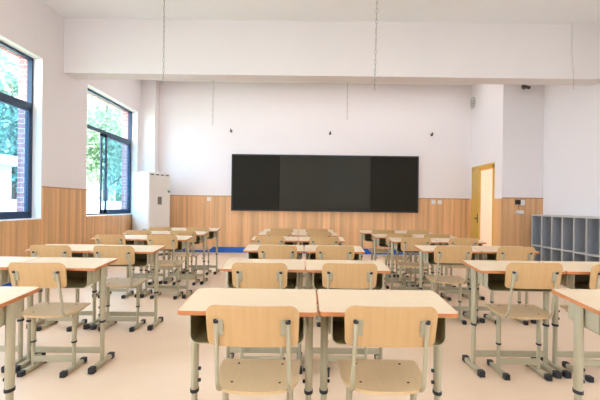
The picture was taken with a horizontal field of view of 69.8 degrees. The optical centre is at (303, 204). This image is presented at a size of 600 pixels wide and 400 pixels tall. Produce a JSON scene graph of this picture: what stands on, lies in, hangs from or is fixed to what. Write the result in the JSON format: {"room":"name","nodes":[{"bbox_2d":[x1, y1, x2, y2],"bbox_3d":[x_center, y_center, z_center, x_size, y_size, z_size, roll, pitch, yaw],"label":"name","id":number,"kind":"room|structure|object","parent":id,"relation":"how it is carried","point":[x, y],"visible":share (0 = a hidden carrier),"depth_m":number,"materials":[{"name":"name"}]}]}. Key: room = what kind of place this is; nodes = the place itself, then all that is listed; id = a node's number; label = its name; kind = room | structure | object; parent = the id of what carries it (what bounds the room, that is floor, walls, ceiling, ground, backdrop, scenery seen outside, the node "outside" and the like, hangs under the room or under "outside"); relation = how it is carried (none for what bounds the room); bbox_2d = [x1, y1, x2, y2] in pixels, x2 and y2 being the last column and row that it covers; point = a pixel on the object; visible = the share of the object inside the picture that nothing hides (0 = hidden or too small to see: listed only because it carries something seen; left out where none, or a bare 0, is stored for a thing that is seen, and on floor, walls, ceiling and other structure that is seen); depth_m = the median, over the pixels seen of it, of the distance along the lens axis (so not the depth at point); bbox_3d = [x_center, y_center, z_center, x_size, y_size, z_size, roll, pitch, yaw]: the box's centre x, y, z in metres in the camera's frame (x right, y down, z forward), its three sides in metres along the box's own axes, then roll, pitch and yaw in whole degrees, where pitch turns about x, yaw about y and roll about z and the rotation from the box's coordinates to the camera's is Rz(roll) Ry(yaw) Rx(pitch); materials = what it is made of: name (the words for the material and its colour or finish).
{"room":"classroom","nodes":[
{"label":"classroom","id":0,"kind":"room"},
{"bbox_2d":[0,46,129,211],"bbox_3d":[-4.258,-0.972,4.975,0.220,4.260,11.950,1,0,0],"label":"wall","id":1,"kind":"structure","parent":0,"point":[22,74],"depth_m":6.56,"materials":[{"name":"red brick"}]},
{"bbox_2d":[0,0,140,188],"bbox_3d":[-4.074,-0.970,4.975,0.150,4.260,11.950,1,0,0],"label":"wall","id":2,"kind":"structure","parent":0,"point":[33,25],"depth_m":6.96,"materials":[{"name":"white paint"}]},
{"bbox_2d":[0,34,42,220],"bbox_3d":[-4.093,-1.013,5.400,0.220,2.455,2.320,1,0,0],"label":"window","id":3,"kind":"structure","parent":2,"relation":"in","point":[32,108],"depth_m":6.51,"materials":[{"name":"paint"}]},
{"bbox_2d":[0,187,131,256],"bbox_3d":[-4.006,0.376,4.730,0.018,1.290,11.460,1,0,0],"label":"wall paneling","id":4,"kind":"structure","parent":2,"relation":"attached to","point":[64,220],"depth_m":7.05,"materials":[{"name":"brown wood"}]},
{"bbox_2d":[86,83,137,216],"bbox_3d":[-4.093,-1.013,9.100,0.220,2.455,2.400,1,0,0],"label":"window","id":5,"kind":"structure","parent":2,"relation":"in","point":[131,142],"depth_m":9.57,"materials":[{"name":"paint"}]},
{"bbox_2d":[41,186,542,198],"bbox_3d":[0.498,-0.209,4.875,9.010,0.050,11.750,1,0,0],"label":"trim","id":6,"kind":"structure","parent":2,"relation":"attached to","point":[41,186],"depth_m":8.99,"materials":[{"name":"brown wood"}]},
{"bbox_2d":[140,80,158,171],"bbox_3d":[-3.818,-0.967,10.605,0.360,4.260,0.290,1,0,0],"label":"pillar","id":7,"kind":"structure","parent":0,"point":[149,96],"depth_m":10.46,"materials":[{"name":"white paint"}]},
{"bbox_2d":[0,252,599,399],"bbox_3d":[1.774,1.292,5.650,12.420,0.120,13.300,1,0,0],"label":"floor","id":8,"kind":"structure","parent":0,"point":[155,364],"depth_m":3.43,"materials":[{"name":"vinyl"}]},
{"bbox_2d":[0,286,39,399],"bbox_3d":[-1.649,0.802,2.009,0.607,0.776,0.380,1,0,0],"label":"school desk","id":9,"kind":"object","parent":8,"relation":"on","point":[11,297],"visible":1,"depth_m":2.00,"materials":[{"name":"laminate"}]},
{"bbox_2d":[0,256,39,372],"bbox_3d":[-2.379,0.793,3.197,0.607,0.776,0.380,1,0,0],"label":"school desk","id":10,"kind":"object","parent":8,"relation":"on","point":[4,261],"visible":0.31,"depth_m":3.19,"materials":[{"name":"grey paint"}]},
{"bbox_2d":[0,270,10,285],"bbox_3d":[-2.376,0.501,3.168,0.496,0.145,0.298,1,0,0],"label":"tray","id":11,"kind":"object","parent":10,"relation":"on","point":[4,274],"depth_m":3.06,"materials":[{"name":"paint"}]},
{"bbox_2d":[8,262,90,377],"bbox_3d":[-1.806,0.786,3.080,0.381,0.803,0.436,1,0,0],"label":"chair","id":12,"kind":"object","parent":8,"relation":"on","point":[22,274],"visible":0.95,"depth_m":2.96,"materials":[{"name":"brown wood"}]},
{"bbox_2d":[29,245,86,331],"bbox_3d":[-2.340,0.774,4.138,0.381,0.814,0.436,1,0,1],"label":"chair","id":13,"kind":"object","parent":8,"relation":"on","point":[35,250],"visible":0.34,"depth_m":3.95,"materials":[{"name":"grey paint"}]},
{"bbox_2d":[25,244,104,329],"bbox_3d":[-2.344,0.794,4.252,0.607,0.776,0.380,1,0,0],"label":"school desk","id":14,"kind":"object","parent":8,"relation":"on","point":[78,250],"visible":0.43,"depth_m":4.24,"materials":[{"name":"grey paint"}]},
{"bbox_2d":[15,257,117,373],"bbox_3d":[-1.767,0.801,3.190,0.607,0.776,0.380,1,0,0],"label":"school desk","id":15,"kind":"object","parent":8,"relation":"on","point":[81,272],"visible":0.65,"depth_m":3.19,"materials":[{"name":"grey paint"}]},
{"bbox_2d":[64,271,92,287],"bbox_3d":[-1.763,0.509,3.161,0.496,0.145,0.299,1,0,0],"label":"tray","id":16,"kind":"object","parent":15,"relation":"on","point":[75,279],"depth_m":3.18,"materials":[{"name":"paint"}]},
{"bbox_2d":[94,234,133,298],"bbox_3d":[-2.429,0.773,5.544,0.381,0.814,0.436,1,0,0],"label":"chair","id":17,"kind":"object","parent":8,"relation":"on","point":[100,239],"visible":0.5,"depth_m":5.36,"materials":[{"name":"grey paint"}]},
{"bbox_2d":[91,235,147,297],"bbox_3d":[-2.409,0.793,5.648,0.607,0.776,0.380,1,0,0],"label":"school desk","id":18,"kind":"object","parent":8,"relation":"on","point":[130,239],"visible":0.32,"depth_m":5.63,"materials":[{"name":"grey paint"}]},
{"bbox_2d":[93,245,147,331],"bbox_3d":[-1.760,0.781,4.156,0.381,0.814,0.436,1,0,1],"label":"chair","id":19,"kind":"object","parent":8,"relation":"on","point":[125,255],"visible":0.84,"depth_m":4.04,"materials":[{"name":"grey paint"}]},
{"bbox_2d":[89,245,164,330],"bbox_3d":[-1.732,0.801,4.243,0.607,0.776,0.380,1,0,0],"label":"school desk","id":20,"kind":"object","parent":8,"relation":"on","point":[145,255],"visible":0.63,"depth_m":4.23,"materials":[{"name":"grey paint"}]},
{"bbox_2d":[108,254,150,266],"bbox_3d":[-1.728,0.509,4.214,0.498,0.145,0.301,1,0,0],"label":"tray","id":21,"kind":"object","parent":20,"relation":"on","point":[141,260],"depth_m":4.19,"materials":[{"name":"paint"}]},
{"bbox_2d":[125,230,153,284],"bbox_3d":[-2.430,0.773,6.476,0.381,0.814,0.436,1,0,0],"label":"chair","id":22,"kind":"object","parent":8,"relation":"on","point":[127,232],"visible":0.2,"depth_m":6.29,"materials":[{"name":"grey paint"}]},
{"bbox_2d":[122,231,168,283],"bbox_3d":[-2.414,0.793,6.585,0.607,0.776,0.380,1,0,0],"label":"school desk","id":23,"kind":"object","parent":8,"relation":"on","point":[152,232],"visible":0.38,"depth_m":6.58,"materials":[{"name":"grey paint"}]},
{"bbox_2d":[132,171,169,255],"bbox_3d":[-3.549,0.207,10.004,0.580,1.920,0.624,1,0,32],"label":"air conditioner","id":24,"kind":"object","parent":8,"relation":"on","point":[151,190],"visible":0.71,"depth_m":9.78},
{"bbox_2d":[149,227,175,272],"bbox_3d":[-2.420,0.773,7.418,0.381,0.814,0.436,1,0,1],"label":"chair","id":25,"kind":"object","parent":8,"relation":"on","point":[150,228],"visible":0.17,"depth_m":7.23,"materials":[{"name":"grey paint"}]},
{"bbox_2d":[147,235,184,299],"bbox_3d":[-1.770,0.781,5.541,0.381,0.814,0.436,1,0,1],"label":"chair","id":26,"kind":"object","parent":8,"relation":"on","point":[170,241],"visible":0.84,"depth_m":5.38,"materials":[{"name":"grey paint"}]},
{"bbox_2d":[139,236,193,298],"bbox_3d":[-1.797,0.800,5.635,0.607,0.776,0.380,1,0,0],"label":"school desk","id":27,"kind":"object","parent":8,"relation":"on","point":[183,241],"visible":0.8,"depth_m":5.62,"materials":[{"name":"grey paint"}]},
{"bbox_2d":[143,241,183,250],"bbox_3d":[-1.794,0.509,5.606,0.498,0.145,0.302,1,0,0],"label":"tray","id":28,"kind":"object","parent":27,"relation":"on","point":[180,243],"depth_m":5.53,"materials":[{"name":"paint"}]},
{"bbox_2d":[147,228,185,273],"bbox_3d":[-2.409,0.793,7.520,0.607,0.776,0.380,1,0,0],"label":"school desk","id":29,"kind":"object","parent":8,"relation":"on","point":[177,229],"visible":0.26,"depth_m":7.51,"materials":[{"name":"grey paint"}]},
{"bbox_2d":[170,230,200,284],"bbox_3d":[-1.780,0.781,6.490,0.381,0.814,0.436,1,0,0],"label":"chair","id":30,"kind":"object","parent":8,"relation":"on","point":[173,232],"visible":0.73,"depth_m":6.38,"materials":[{"name":"grey paint"}]},
{"bbox_2d":[163,231,208,284],"bbox_3d":[-1.802,0.800,6.589,0.607,0.776,0.380,1,0,0],"label":"school desk","id":31,"kind":"object","parent":8,"relation":"on","point":[200,235],"visible":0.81,"depth_m":6.58,"materials":[{"name":"grey paint"}]},
{"bbox_2d":[189,236,200,243],"bbox_3d":[-1.798,0.509,6.560,0.498,0.145,0.301,1,0,0],"label":"tray","id":32,"kind":"object","parent":31,"relation":"on","point":[198,238],"depth_m":6.64,"materials":[{"name":"paint"}]},
{"bbox_2d":[186,227,212,274],"bbox_3d":[-1.799,0.781,7.430,0.381,0.814,0.436,1,0,-1],"label":"chair","id":33,"kind":"object","parent":8,"relation":"on","point":[208,248],"visible":0.64,"depth_m":7.34,"materials":[{"name":"grey paint"}]},
{"bbox_2d":[182,228,220,274],"bbox_3d":[-1.797,0.800,7.528,0.607,0.776,0.380,1,0,0],"label":"school desk","id":34,"kind":"object","parent":8,"relation":"on","point":[213,232],"visible":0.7,"depth_m":7.52,"materials":[{"name":"grey paint"}]},
{"bbox_2d":[177,288,317,399],"bbox_3d":[-0.248,0.819,2.032,0.607,0.776,0.380,1,0,0],"label":"school desk","id":35,"kind":"object","parent":8,"relation":"on","point":[196,305],"visible":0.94,"depth_m":2.01,"materials":[{"name":"grey paint"}]},
{"bbox_2d":[190,315,304,344],"bbox_3d":[-0.245,0.528,2.003,0.497,0.145,0.300,1,0,0],"label":"tray","id":36,"kind":"object","parent":35,"relation":"on","point":[198,326],"depth_m":1.93,"materials":[{"name":"paint"}]},
{"bbox_2d":[206,304,299,399],"bbox_3d":[-0.210,0.806,1.928,0.381,0.803,0.436,1,0,1],"label":"chair","id":37,"kind":"object","parent":8,"relation":"on","point":[227,325],"visible":1,"depth_m":1.75,"materials":[{"name":"grey paint"}]},
{"bbox_2d":[232,262,287,359],"bbox_3d":[-0.305,0.799,3.115,0.381,0.814,0.436,1,0,1],"label":"chair","id":38,"kind":"object","parent":8,"relation":"on","point":[244,275],"visible":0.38,"depth_m":2.93,"materials":[{"name":"grey paint"}]},
{"bbox_2d":[220,259,304,373],"bbox_3d":[-0.300,0.819,3.237,0.607,0.776,0.380,1,0,0],"label":"school desk","id":39,"kind":"object","parent":8,"relation":"on","point":[296,267],"visible":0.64,"depth_m":3.23,"materials":[{"name":"grey paint"}]},
{"bbox_2d":[228,272,297,288],"bbox_3d":[-0.296,0.527,3.208,0.498,0.145,0.301,1,0,0],"label":"tray","id":40,"kind":"object","parent":39,"relation":"on","point":[292,277],"depth_m":3.17,"materials":[{"name":"paint"}]},
{"bbox_2d":[255,236,284,244],"bbox_3d":[-0.430,0.798,5.608,0.381,0.814,0.436,1,0,1],"label":"chair","id":41,"kind":"object","parent":8,"relation":"on","point":[259,240],"visible":0.27,"depth_m":5.41,"materials":[{"name":"grey paint"}]},
{"bbox_2d":[243,244,303,285],"bbox_3d":[-0.310,0.818,4.473,0.607,0.776,0.380,1,0,0],"label":"school desk","id":42,"kind":"object","parent":8,"relation":"on","point":[251,249],"visible":0.25,"depth_m":4.46,"materials":[{"name":"grey paint"}]},
{"bbox_2d":[249,252,297,258],"bbox_3d":[-0.306,0.527,4.444,0.497,0.145,0.299,1,0,0],"label":"tray","id":43,"kind":"object","parent":42,"relation":"on","point":[252,255],"depth_m":4.59,"materials":[{"name":"paint"}]},
{"bbox_2d":[251,236,297,288],"bbox_3d":[-0.386,0.818,5.714,0.607,0.776,0.380,1,0,0],"label":"school desk","id":44,"kind":"object","parent":8,"relation":"on","point":[289,240],"visible":0.12,"depth_m":5.70,"materials":[{"name":"grey paint"}]},
{"bbox_2d":[258,245,296,258],"bbox_3d":[-0.260,0.800,4.388,0.381,0.814,0.436,1,0,1],"label":"chair","id":45,"kind":"object","parent":8,"relation":"on","point":[264,251],"visible":0.27,"depth_m":4.19,"materials":[{"name":"grey paint"}]},
{"bbox_2d":[266,231,291,236],"bbox_3d":[-0.380,0.798,6.579,0.381,0.814,0.436,1,0,0],"label":"chair","id":46,"kind":"object","parent":8,"relation":"on","point":[269,233],"visible":0.13,"depth_m":6.38,"materials":[{"name":"grey paint"}]},
{"bbox_2d":[306,232,331,236],"bbox_3d":[0.225,0.806,6.581,0.381,0.814,0.436,1,0,1],"label":"chair","id":47,"kind":"object","parent":8,"relation":"on","point":[309,234],"visible":0.14,"depth_m":6.38,"materials":[{"name":"grey paint"}]},
{"bbox_2d":[298,237,344,288],"bbox_3d":[0.226,0.825,5.725,0.607,0.776,0.380,1,0,0],"label":"school desk","id":48,"kind":"object","parent":8,"relation":"on","point":[303,240],"visible":0.19,"depth_m":5.71,"materials":[{"name":"grey paint"}]},
{"bbox_2d":[309,236,338,292],"bbox_3d":[0.254,0.806,5.622,0.381,0.814,0.436,1,0,0],"label":"chair","id":49,"kind":"object","parent":8,"relation":"on","point":[313,240],"visible":0.21,"depth_m":5.42,"materials":[{"name":"grey paint"}]},
{"bbox_2d":[304,245,364,288],"bbox_3d":[0.302,0.826,4.473,0.607,0.776,0.380,1,0,0],"label":"school desk","id":50,"kind":"object","parent":8,"relation":"on","point":[310,250],"visible":0.31,"depth_m":4.46,"materials":[{"name":"grey paint"}]},
{"bbox_2d":[310,253,358,259],"bbox_3d":[0.305,0.534,4.444,0.497,0.145,0.300,1,0,0],"label":"tray","id":51,"kind":"object","parent":50,"relation":"on","point":[312,255],"depth_m":4.59,"materials":[{"name":"paint"}]},
{"bbox_2d":[316,246,354,326],"bbox_3d":[0.298,0.807,4.394,0.381,0.814,0.436,1,0,-1],"label":"chair","id":52,"kind":"object","parent":8,"relation":"on","point":[322,252],"visible":0.34,"depth_m":4.20,"materials":[{"name":"grey paint"}]},
{"bbox_2d":[306,260,390,358],"bbox_3d":[0.312,0.826,3.237,0.607,0.776,0.380,1,0,0],"label":"school desk","id":53,"kind":"object","parent":8,"relation":"on","point":[313,267],"visible":0.48,"depth_m":3.23,"materials":[{"name":"grey paint"}]},
{"bbox_2d":[313,273,382,289],"bbox_3d":[0.316,0.534,3.208,0.496,0.145,0.298,1,0,0],"label":"tray","id":54,"kind":"object","parent":53,"relation":"on","point":[317,277],"depth_m":3.15,"materials":[{"name":"paint"}]},
{"bbox_2d":[322,263,377,376],"bbox_3d":[0.312,0.807,3.144,0.381,0.814,0.436,1,0,0],"label":"chair","id":55,"kind":"object","parent":8,"relation":"on","point":[334,275],"visible":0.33,"depth_m":2.96,"materials":[{"name":"grey paint"}]},
{"bbox_2d":[359,230,396,276],"bbox_3d":[1.267,0.838,7.436,0.607,0.776,0.380,1,0,0],"label":"school desk","id":56,"kind":"object","parent":8,"relation":"on","point":[366,235],"visible":0.31,"depth_m":7.42,"materials":[{"name":"grey paint"}]},
{"bbox_2d":[364,234,373,241],"bbox_3d":[1.270,0.546,7.407,0.497,0.145,0.300,1,0,0],"label":"tray","id":57,"kind":"object","parent":56,"relation":"on","point":[367,237],"depth_m":7.55,"materials":[{"name":"paint"}]},
{"bbox_2d":[368,230,394,276],"bbox_3d":[1.310,0.819,7.332,0.381,0.814,0.436,1,0,-1],"label":"chair","id":58,"kind":"object","parent":8,"relation":"on","point":[373,231],"visible":0.51,"depth_m":7.19,"materials":[{"name":"grey paint"}]},
{"bbox_2d":[338,305,437,399],"bbox_3d":[0.355,0.813,1.945,0.381,0.803,0.436,1,0,0],"label":"chair","id":59,"kind":"object","parent":8,"relation":"on","point":[365,326],"visible":1,"depth_m":1.77,"materials":[{"name":"grey paint"}]},
{"bbox_2d":[317,289,458,399],"bbox_3d":[0.364,0.827,2.039,0.607,0.776,0.380,1,0,0],"label":"school desk","id":60,"kind":"object","parent":8,"relation":"on","point":[333,304],"visible":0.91,"depth_m":2.02,"materials":[{"name":"grey paint"}]},
{"bbox_2d":[330,317,445,345],"bbox_3d":[0.367,0.535,2.010,0.496,0.145,0.299,1,0,0],"label":"tray","id":61,"kind":"object","parent":60,"relation":"on","point":[337,324],"depth_m":1.93,"materials":[{"name":"paint"}]},
{"bbox_2d":[371,234,414,286],"bbox_3d":[1.342,0.839,6.485,0.607,0.776,0.380,1,0,0],"label":"school desk","id":62,"kind":"object","parent":8,"relation":"on","point":[379,239],"visible":0.48,"depth_m":6.48,"materials":[{"name":"grey paint"}]},
{"bbox_2d":[378,239,390,246],"bbox_3d":[1.346,0.547,6.456,0.498,0.145,0.302,1,0,0],"label":"tray","id":63,"kind":"object","parent":62,"relation":"on","point":[381,242],"depth_m":6.60,"materials":[{"name":"paint"}]},
{"bbox_2d":[382,233,412,288],"bbox_3d":[1.374,0.820,6.401,0.381,0.814,0.436,1,0,0],"label":"chair","id":64,"kind":"object","parent":8,"relation":"on","point":[388,242],"visible":0.61,"depth_m":6.36,"materials":[{"name":"grey paint"}]},
{"bbox_2d":[395,237,430,289],"bbox_3d":[1.425,0.820,5.672,0.381,0.814,0.436,1,0,-1],"label":"chair","id":65,"kind":"object","parent":8,"relation":"on","point":[407,243],"visible":0.65,"depth_m":5.49,"materials":[{"name":"grey paint"}]},
{"bbox_2d":[393,231,432,276],"bbox_3d":[1.879,0.845,7.441,0.607,0.776,0.380,1,0,0],"label":"school desk","id":66,"kind":"object","parent":8,"relation":"on","point":[397,232],"visible":0.38,"depth_m":7.44,"materials":[{"name":"grey paint"}]},
{"bbox_2d":[388,237,438,289],"bbox_3d":[1.452,0.840,5.755,0.607,0.776,0.380,1,0,0],"label":"school desk","id":67,"kind":"object","parent":8,"relation":"on","point":[395,242],"visible":0.41,"depth_m":5.75,"materials":[{"name":"grey paint"}]},
{"bbox_2d":[396,243,434,252],"bbox_3d":[1.455,0.548,5.726,0.498,0.145,0.301,1,0,0],"label":"tray","id":68,"kind":"object","parent":67,"relation":"on","point":[398,245],"depth_m":5.65,"materials":[{"name":"paint"}]},
{"bbox_2d":[402,230,429,277],"bbox_3d":[1.890,0.826,7.330,0.381,0.814,0.436,1,0,-1],"label":"chair","id":69,"kind":"object","parent":8,"relation":"on","point":[408,231],"visible":0.2,"depth_m":7.13,"materials":[{"name":"grey paint"}]},
{"bbox_2d":[411,234,455,286],"bbox_3d":[1.954,0.846,6.489,0.607,0.776,0.380,1,0,0],"label":"school desk","id":70,"kind":"object","parent":8,"relation":"on","point":[414,235],"visible":0.33,"depth_m":6.48,"materials":[{"name":"grey paint"}]},
{"bbox_2d":[417,234,449,286],"bbox_3d":[1.911,0.826,6.376,0.381,0.814,0.436,1,0,-1],"label":"chair","id":71,"kind":"object","parent":8,"relation":"on","point":[425,235],"visible":0.16,"depth_m":6.18,"materials":[{"name":"grey paint"}]},
{"bbox_2d":[414,245,480,322],"bbox_3d":[1.529,0.841,4.636,0.607,0.776,0.380,1,0,0],"label":"school desk","id":72,"kind":"object","parent":8,"relation":"on","point":[426,252],"visible":0.57,"depth_m":4.62,"materials":[{"name":"grey paint"}]},
{"bbox_2d":[426,253,475,264],"bbox_3d":[1.532,0.549,4.607,0.496,0.145,0.299,1,0,0],"label":"tray","id":73,"kind":"object","parent":72,"relation":"on","point":[429,256],"depth_m":4.51,"materials":[{"name":"paint"}]},
{"bbox_2d":[425,246,471,324],"bbox_3d":[1.510,0.821,4.536,0.381,0.814,0.436,1,0,0],"label":"chair","id":74,"kind":"object","parent":8,"relation":"on","point":[442,254],"visible":0.8,"depth_m":4.36,"materials":[{"name":"grey paint"}]},
{"bbox_2d":[432,238,486,299],"bbox_3d":[2.064,0.847,5.756,0.607,0.776,0.380,1,0,0],"label":"school desk","id":75,"kind":"object","parent":8,"relation":"on","point":[442,241],"visible":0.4,"depth_m":5.75,"materials":[{"name":"grey paint"}]},
{"bbox_2d":[441,238,478,300],"bbox_3d":[2.031,0.828,5.667,0.381,0.814,0.436,1,0,-1],"label":"chair","id":76,"kind":"object","parent":8,"relation":"on","point":[452,241],"visible":0.42,"depth_m":5.53,"materials":[{"name":"grey paint"}]},
{"bbox_2d":[470,246,538,323],"bbox_3d":[2.141,0.848,4.647,0.607,0.776,0.380,1,0,0],"label":"school desk","id":77,"kind":"object","parent":8,"relation":"on","point":[487,252],"visible":0.37,"depth_m":4.63,"materials":[{"name":"grey paint"}]},
{"bbox_2d":[484,253,533,260],"bbox_3d":[2.145,0.557,4.618,0.496,0.145,0.298,1,0,0],"label":"tray","id":78,"kind":"object","parent":77,"relation":"on","point":[487,256],"depth_m":4.76,"materials":[{"name":"paint"}]},
{"bbox_2d":[484,247,534,324],"bbox_3d":[2.146,0.829,4.542,0.381,0.814,0.436,1,0,-1],"label":"chair","id":79,"kind":"object","parent":8,"relation":"on","point":[503,253],"visible":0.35,"depth_m":4.35,"materials":[{"name":"grey paint"}]},
{"bbox_2d":[462,260,565,378],"bbox_3d":[1.542,0.834,3.215,0.607,0.790,0.380,1,0,0],"label":"school desk","id":80,"kind":"object","parent":8,"relation":"on","point":[490,274],"visible":0.76,"depth_m":3.20,"materials":[{"name":"grey paint"}]},
{"bbox_2d":[480,273,557,291],"bbox_3d":[1.545,0.537,3.186,0.497,0.148,0.300,1,0,0],"label":"tray","id":81,"kind":"object","parent":80,"relation":"on","point":[491,281],"depth_m":3.12,"materials":[{"name":"paint"}]},
{"bbox_2d":[485,262,562,380],"bbox_3d":[1.577,0.812,3.128,0.381,0.835,0.436,1,0,0],"label":"chair","id":82,"kind":"object","parent":8,"relation":"on","point":[517,275],"visible":1,"depth_m":3.00,"materials":[{"name":"grey paint"}]},
{"bbox_2d":[531,214,599,261],"bbox_3d":[4.809,0.731,7.430,0.355,1.075,2.706,1,0,0],"label":"cubby unit","id":83,"kind":"object","parent":8,"relation":"on","point":[555,237],"visible":0.67,"depth_m":7.73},
{"bbox_2d":[534,244,598,255],"bbox_3d":[4.814,0.814,7.430,0.323,0.020,2.680,1,0,0],"label":"shelf","id":84,"kind":"object","parent":83,"relation":"attached to","point":[543,246],"depth_m":7.73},
{"bbox_2d":[539,261,599,378],"bbox_3d":[2.154,0.842,3.217,0.607,0.790,0.380,1,0,0],"label":"school desk","id":85,"kind":"object","parent":8,"relation":"on","point":[577,276],"visible":0.66,"depth_m":3.21,"materials":[{"name":"grey paint"}]},
{"bbox_2d":[560,274,589,288],"bbox_3d":[2.158,0.545,3.188,0.498,0.148,0.302,1,0,0],"label":"tray","id":86,"kind":"object","parent":85,"relation":"on","point":[572,281],"depth_m":3.16,"materials":[{"name":"paint"}]},
{"bbox_2d":[552,289,599,399],"bbox_3d":[1.582,0.835,2.054,0.607,0.790,0.380,1,0,0],"label":"school desk","id":87,"kind":"object","parent":8,"relation":"on","point":[584,304],"visible":1,"depth_m":2.04,"materials":[{"name":"grey paint"}]},
{"bbox_2d":[560,264,599,382],"bbox_3d":[2.145,0.819,3.107,0.381,0.835,0.436,1,0,0],"label":"chair","id":88,"kind":"object","parent":8,"relation":"on","point":[594,283],"visible":0.4,"depth_m":2.98,"materials":[{"name":"grey paint"}]},
{"bbox_2d":[158,81,470,198],"bbox_3d":[0.081,-0.919,10.850,8.160,4.260,0.200,1,0,0],"label":"wall","id":89,"kind":"structure","parent":0,"point":[263,118],"depth_m":10.75,"materials":[{"name":"white paint"}]},
{"bbox_2d":[170,246,418,254],"bbox_3d":[0.236,1.143,10.738,7.800,0.140,0.024,1,0,0],"label":"baseboard","id":90,"kind":"structure","parent":89,"relation":"attached to","point":[220,249],"depth_m":10.73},
{"bbox_2d":[170,196,469,248],"bbox_3d":[0.245,0.443,10.741,7.800,1.260,0.018,1,0,0],"label":"wainscoting","id":91,"kind":"structure","parent":89,"relation":"attached to","point":[451,217],"depth_m":10.73,"materials":[{"name":"brown wood"}]},
{"bbox_2d":[231,154,418,212],"bbox_3d":[0.522,-0.536,10.713,4.650,1.405,0.075,1,0,0],"label":"blackboard","id":92,"kind":"object","parent":89,"relation":"attached to","point":[259,182],"visible":1,"depth_m":10.68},
{"bbox_2d":[42,0,599,84],"bbox_3d":[0.428,-3.120,4.975,9.620,0.150,11.950,1,0,0],"label":"ceiling","id":93,"kind":"structure","parent":0,"point":[446,11],"depth_m":6.73,"materials":[{"name":"paint"}]},
{"bbox_2d":[162,0,164,82],"bbox_3d":[-1.921,-2.381,5.900,0.021,1.409,0.021,1,0,45],"label":"chain","id":94,"kind":"object","parent":93,"relation":"hanging from","point":[164,0],"visible":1,"depth_m":5.90,"materials":[{"name":"metal"}]},
{"bbox_2d":[63,18,599,84],"bbox_3d":[0.527,-2.589,7.300,9.010,0.910,0.360,1,0,0],"label":"ceiling beam","id":95,"kind":"structure","parent":93,"relation":"attached to","point":[94,48],"depth_m":7.12,"materials":[{"name":"white paint"}]},
{"bbox_2d":[374,0,377,90],"bbox_3d":[0.989,-2.311,5.900,0.044,1.479,0.027,1,0,0],"label":"chain","id":96,"kind":"object","parent":93,"relation":"hanging from","point":[376,0],"visible":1,"depth_m":5.90,"materials":[{"name":"metal"}]},
{"bbox_2d":[470,84,499,198],"bbox_3d":[4.241,-0.868,10.660,0.160,4.260,2.980,1,0,0],"label":"wall","id":97,"kind":"structure","parent":0,"point":[485,115],"depth_m":9.86,"materials":[{"name":"white paint"}]},
{"bbox_2d":[471,162,494,245],"bbox_3d":[4.067,0.165,9.998,0.523,2.190,1.225,1,0,0],"label":"door","id":98,"kind":"structure","parent":97,"relation":"in","point":[476,171],"depth_m":9.76,"materials":[{"name":"yellow wood"}]},
{"bbox_2d":[469,198,501,245],"bbox_3d":[4.135,0.491,9.880,0.018,1.260,1.740,1,0,0],"label":"trim","id":99,"kind":"structure","parent":97,"relation":"attached to","point":[497,203],"depth_m":9.21,"materials":[{"name":"brown wood"}]},
{"bbox_2d":[480,169,492,245],"bbox_3d":[6.160,-0.415,12.075,3.690,3.400,0.150,1,0,0],"label":"wall","id":100,"kind":"structure","parent":0,"point":[486,175],"depth_m":12.00,"materials":[{"name":"paint"}]},
{"bbox_2d":[499,84,543,197],"bbox_3d":[4.686,-0.863,9.090,1.050,4.260,0.160,1,0,0],"label":"wall","id":101,"kind":"structure","parent":0,"point":[521,133],"depth_m":9.01,"materials":[{"name":"white paint"}]},
{"bbox_2d":[502,198,542,246],"bbox_3d":[4.569,0.496,9.001,0.850,1.260,0.018,1,0,0],"label":"trim","id":102,"kind":"structure","parent":101,"relation":"attached to","point":[516,228],"depth_m":8.99,"materials":[{"name":"brown wood"}]},
{"bbox_2d":[543,83,599,216],"bbox_3d":[5.111,-0.858,4.005,0.200,4.260,10.010,1,0,0],"label":"wall","id":103,"kind":"structure","parent":0,"point":[571,137],"depth_m":8.04,"materials":[{"name":"white paint"}]},
{"label":"outside","id":104,"kind":"structure","parent":0,"visible":0},
{"bbox_3d":[-32.227,1.191,20.000,55.580,0.450,80.000,1,0,0],"label":"ground","id":105,"kind":"structure","parent":104,"visible":0},
{"bbox_2d":[0,154,16,198],"bbox_3d":[-8.800,-0.022,10.350,2.400,2.550,2.700,1,0,0],"label":"building","id":106,"kind":"structure","parent":105,"relation":"on","point":[7,162],"depth_m":11.19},
{"bbox_2d":[0,49,18,198],"bbox_3d":[-9.776,-1.941,14.831,3.918,6.370,4.178,1,0,0],"label":"tree","id":107,"kind":"object","parent":105,"relation":"on","point":[9,126],"visible":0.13,"depth_m":13.87,"materials":[{"name":"green plant"}]},
{"bbox_2d":[0,50,18,148],"bbox_3d":[-16.998,-5.056,21.222,9.373,12.421,7.146,1,0,35],"label":"tree","id":108,"kind":"object","parent":105,"relation":"on","point":[2,52],"visible":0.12,"depth_m":21.32,"materials":[{"name":"green plant"}]},
{"bbox_2d":[0,199,120,212],"bbox_3d":[-7.107,0.568,14.000,0.200,1.410,24.000,1,0,0],"label":"wall","id":109,"kind":"structure","parent":105,"relation":"on","point":[6,205],"depth_m":14.03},
{"bbox_2d":[86,100,121,200],"bbox_3d":[-9.466,-1.851,19.326,5.154,6.198,3.721,1,0,33],"label":"tree","id":110,"kind":"object","parent":105,"relation":"on","point":[104,118],"visible":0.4,"depth_m":18.92,"materials":[{"name":"green plant"}]},
{"bbox_2d":[86,94,121,200],"bbox_3d":[-11.969,-3.732,25.458,6.424,9.896,7.127,1,0,-23],"label":"tree","id":111,"kind":"object","parent":105,"relation":"on","point":[91,96],"visible":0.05,"depth_m":24.79,"materials":[{"name":"green plant"}]},
{"bbox_2d":[86,163,121,200],"bbox_3d":[-16.988,-1.048,35.500,4.800,4.400,4.400,1,0,0],"label":"building","id":112,"kind":"structure","parent":105,"relation":"on","point":[94,195],"depth_m":33.50,"materials":[{"name":"white"}]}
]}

